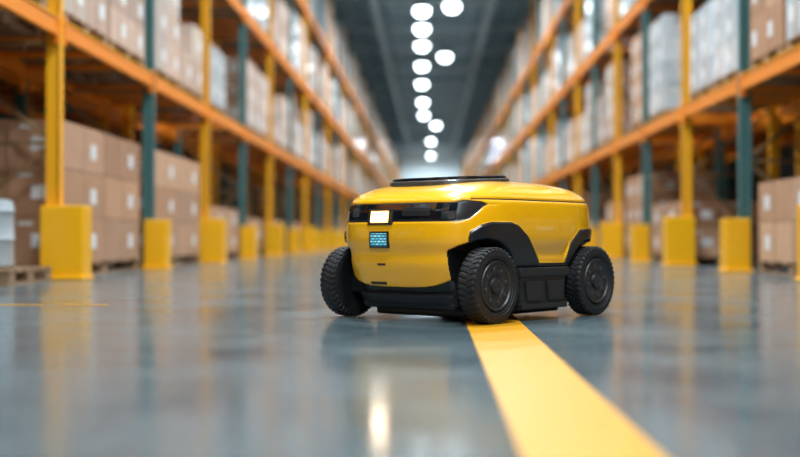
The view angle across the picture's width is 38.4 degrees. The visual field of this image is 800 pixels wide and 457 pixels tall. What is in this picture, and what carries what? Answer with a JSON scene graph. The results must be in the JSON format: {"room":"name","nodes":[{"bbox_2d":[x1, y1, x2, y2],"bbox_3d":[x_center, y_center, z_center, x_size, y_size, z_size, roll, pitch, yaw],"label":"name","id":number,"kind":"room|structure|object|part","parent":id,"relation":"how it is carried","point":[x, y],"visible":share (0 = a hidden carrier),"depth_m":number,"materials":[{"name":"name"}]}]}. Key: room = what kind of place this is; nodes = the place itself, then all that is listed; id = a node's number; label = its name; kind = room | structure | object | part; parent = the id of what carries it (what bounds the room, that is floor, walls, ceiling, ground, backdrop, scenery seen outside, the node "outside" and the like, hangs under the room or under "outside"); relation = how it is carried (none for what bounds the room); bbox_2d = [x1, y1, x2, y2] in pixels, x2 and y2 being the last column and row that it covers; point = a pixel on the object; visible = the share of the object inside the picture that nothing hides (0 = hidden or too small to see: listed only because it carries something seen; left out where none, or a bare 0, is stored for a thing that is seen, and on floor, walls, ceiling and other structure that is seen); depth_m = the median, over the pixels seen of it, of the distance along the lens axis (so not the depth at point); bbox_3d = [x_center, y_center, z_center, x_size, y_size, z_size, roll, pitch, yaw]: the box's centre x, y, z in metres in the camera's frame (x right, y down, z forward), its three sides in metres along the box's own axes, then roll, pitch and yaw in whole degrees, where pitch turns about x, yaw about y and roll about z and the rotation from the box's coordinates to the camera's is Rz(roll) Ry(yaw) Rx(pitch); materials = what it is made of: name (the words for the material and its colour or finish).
{"room":"warehouse aisle","nodes":[
{"label":"warehouse aisle","id":0,"kind":"room"},
{"bbox_2d":[0,63,347,243],"bbox_3d":[-6.715,-4.310,53.231,0.200,10.200,138.000,0,0,1],"label":"wall","id":1,"kind":"structure","parent":0,"point":[66,109],"depth_m":43.72,"materials":[{"name":"grey"}]},
{"bbox_2d":[0,244,799,456],"bbox_3d":[1.382,0.888,52.976,16.400,0.200,138.400,0,0,1],"label":"floor","id":2,"kind":"structure","parent":0,"point":[237,357],"depth_m":3.18,"materials":[{"name":"concrete"}]},
{"bbox_2d":[0,266,51,285],"bbox_3d":[-3.359,0.365,8.913,1.020,0.118,0.960,0,0,1],"label":"wooden pallet","id":3,"kind":"object","parent":2,"relation":"on","point":[25,274],"visible":1,"depth_m":8.84,"materials":[{"name":"brown wood"}]},
{"bbox_2d":[0,199,14,267],"bbox_3d":[-3.299,0.040,8.919,0.600,0.530,0.600,0,0,1],"label":"drum","id":4,"kind":"object","parent":3,"relation":"on","point":[7,210],"visible":1,"depth_m":8.84,"materials":[{"name":"grey plastic"}]},
{"bbox_2d":[0,304,107,304],"bbox_3d":[-1.984,0.398,6.001,0.920,0.003,0.040,0,0,1],"label":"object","id":5,"kind":"structure","parent":2,"relation":"on","point":[0,304],"depth_m":6.00,"materials":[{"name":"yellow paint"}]},
{"bbox_2d":[0,0,389,277],"bbox_3d":[-2.969,-2.366,53.587,2.430,6.318,132.830,0,0,1],"label":"wooden pallets","id":6,"kind":"object","parent":2,"relation":"on","point":[11,25],"visible":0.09,"depth_m":15.79,"materials":[{"name":"brown wood"}]},
{"bbox_2d":[0,0,393,263],"bbox_3d":[-2.968,-3.275,53.594,2.416,7.894,132.814,0,0,1],"label":"cardboard boxes","id":7,"kind":"object","parent":6,"relation":"on","point":[101,171],"visible":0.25,"depth_m":13.69,"materials":[{"name":"brown cardboard"}]},
{"bbox_2d":[0,0,399,279],"bbox_3d":[-2.928,-3.208,53.553,2.935,8.000,133.500,0,0,1],"label":"rack","id":8,"kind":"object","parent":2,"relation":"on","point":[65,231],"visible":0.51,"depth_m":16.93,"materials":[{"name":"orange metal"}]},
{"bbox_2d":[320,175,614,324],"bbox_3d":[0.319,0.078,5.191,0.874,0.629,1.103,0,-1,41],"label":"robot","id":9,"kind":"object","parent":2,"relation":"on","point":[489,249],"visible":1,"depth_m":4.82,"materials":[{"name":"paint"}]},
{"bbox_2d":[371,281,386,284],"bbox_3d":[-0.087,0.230,4.873,0.090,0.013,0.013,0,-1,43],"label":"vent","id":10,"kind":"object","parent":9,"relation":"attached to","point":[372,282],"depth_m":4.87,"materials":[{"name":"black plastic"}]},
{"bbox_3d":[-0.020,-0.068,4.834,0.636,0.070,0.096,0,-1,44],"label":"visor glass","id":11,"kind":"part","parent":9,"relation":"part of","materials":[{"name":"black glass"}]},
{"bbox_3d":[0.218,-0.212,5.080,0.459,0.029,0.459,0,2,41],"label":"roof sensor panel","id":12,"kind":"part","parent":9,"relation":"part of","materials":[{"name":"black plastic"}]},
{"bbox_3d":[0.565,0.265,4.861,0.020,0.085,0.128,0,-1,41],"label":"skirt plate","id":13,"kind":"part","parent":9,"relation":"part of","materials":[{"name":"black plastic"}]},
{"bbox_3d":[0.612,0.329,4.923,0.030,0.026,0.340,0,-1,41],"label":"skirt rail","id":14,"kind":"part","parent":9,"relation":"part of","materials":[{"name":"black plastic"}]},
{"bbox_3d":[0.670,0.266,4.979,0.020,0.085,0.128,0,-1,41],"label":"skirt plate","id":15,"kind":"part","parent":9,"relation":"part of","materials":[{"name":"black plastic"}]},
{"bbox_2d":[464,314,665,456],"bbox_3d":[1.094,0.613,31.978,0.228,0.003,94.000,0,0,1],"label":"floor marking","id":16,"kind":"object","parent":2,"relation":"on","point":[548,410],"depth_m":2.40,"materials":[{"name":"yellow paint"}]},
{"bbox_2d":[461,0,799,281],"bbox_3d":[5.824,-3.207,53.700,2.935,8.000,132.550,0,0,1],"label":"rack","id":17,"kind":"object","parent":2,"relation":"on","point":[744,128],"visible":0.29,"depth_m":18.57,"materials":[{"name":"orange metal"}]},
{"bbox_2d":[485,0,799,276],"bbox_3d":[5.868,-2.265,53.761,2.430,6.118,131.940,0,0,1],"label":"wooden pallets","id":18,"kind":"object","parent":2,"relation":"on","point":[764,266],"visible":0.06,"depth_m":17.82,"materials":[{"name":"brown wood"}]},
{"bbox_2d":[464,0,799,263],"bbox_3d":[5.867,-3.171,53.766,2.416,7.688,131.922,0,0,1],"label":"cardboard boxes","id":19,"kind":"object","parent":18,"relation":"on","point":[714,27],"visible":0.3,"depth_m":16.55,"materials":[{"name":"cardboard"}]},
{"bbox_2d":[392,146,468,178],"bbox_3d":[3.184,-3.742,122.094,16.400,10.200,0.200,0,0,1],"label":"wall","id":20,"kind":"structure","parent":0,"point":[416,162],"depth_m":122.02,"materials":[{"name":"white paint"}]},
{"bbox_2d":[330,0,537,150],"bbox_3d":[1.382,-9.075,53.059,16.000,0.675,137.800,0,0,1],"label":"ceiling","id":21,"kind":"structure","parent":0,"point":[378,24],"depth_m":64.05,"materials":[{"name":"grey metal"}]},
{"bbox_2d":[414,0,429,15],"bbox_3d":[0.808,-8.658,42.301,0.580,1.675,0.580,0,0,1],"label":"lamp","id":22,"kind":"object","parent":21,"relation":"hanging from","point":[421,9],"visible":1,"depth_m":42.12,"materials":[{"name":"grey"}]},
{"bbox_2d":[415,19,428,33],"bbox_3d":[0.878,-8.628,45.955,0.580,1.675,0.580,0,0,1],"label":"lamp","id":23,"kind":"object","parent":21,"relation":"hanging from","point":[421,27],"visible":1,"depth_m":45.76,"materials":[{"name":"grey"}]},
{"bbox_2d":[415,37,428,49],"bbox_3d":[0.956,-8.594,50.039,0.580,1.675,0.580,0,0,1],"label":"lamp","id":24,"kind":"object","parent":21,"relation":"hanging from","point":[421,44],"visible":1,"depth_m":49.86,"materials":[{"name":"grey"}]},
{"bbox_2d":[416,58,427,69],"bbox_3d":[1.067,-8.546,55.882,0.580,1.675,0.580,0,0,1],"label":"lamp","id":25,"kind":"object","parent":21,"relation":"hanging from","point":[421,64],"visible":1,"depth_m":55.69,"materials":[{"name":"grey"}]},
{"bbox_2d":[417,77,426,87],"bbox_3d":[1.193,-8.492,62.448,0.580,1.675,0.580,0,0,1],"label":"lamp","id":26,"kind":"object","parent":21,"relation":"hanging from","point":[421,82],"visible":1,"depth_m":62.27,"materials":[{"name":"grey"}]},
{"bbox_2d":[418,96,427,104],"bbox_3d":[1.414,-8.423,70.763,0.580,1.675,0.580,0,0,1],"label":"lamp","id":27,"kind":"object","parent":21,"relation":"hanging from","point":[422,101],"visible":0.99,"depth_m":70.57,"materials":[{"name":"grey"}]},
{"bbox_2d":[420,109,427,117],"bbox_3d":[1.632,-8.361,78.293,0.580,1.675,0.580,0,0,1],"label":"lamp","id":28,"kind":"object","parent":21,"relation":"hanging from","point":[423,114],"visible":1,"depth_m":78.11,"materials":[{"name":"grey"}]},
{"bbox_2d":[428,137,433,143],"bbox_3d":[2.679,-8.186,99.462,0.580,1.675,0.580,0,0,1],"label":"lamp","id":29,"kind":"object","parent":21,"relation":"hanging from","point":[430,140],"visible":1,"depth_m":99.27,"materials":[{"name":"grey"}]},
{"bbox_2d":[432,120,439,127],"bbox_3d":[2.667,-8.304,85.254,0.580,1.675,0.580,0,0,1],"label":"lamp","id":30,"kind":"object","parent":21,"relation":"hanging from","point":[435,123],"visible":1,"depth_m":85.06,"materials":[{"name":"grey"}]},
{"bbox_2d":[439,48,450,60],"bbox_3d":[2.074,-8.569,53.064,0.580,1.675,0.580,0,0,1],"label":"lamp","id":31,"kind":"object","parent":21,"relation":"hanging from","point":[444,55],"visible":0.99,"depth_m":52.88,"materials":[{"name":"white"}]},
{"bbox_2d":[444,0,459,11],"bbox_3d":[1.876,-8.665,41.538,0.580,1.675,0.580,0,0,1],"label":"lamp","id":32,"kind":"object","parent":21,"relation":"hanging from","point":[450,5],"visible":1,"depth_m":41.33,"materials":[{"name":"grey"}]},
{"bbox_2d":[598,0,795,199],"bbox_3d":[9.479,-4.314,52.808,0.200,10.200,138.000,0,0,1],"label":"wall","id":33,"kind":"structure","parent":0,"point":[787,169],"depth_m":28.10,"materials":[{"name":"grey"}]}
]}

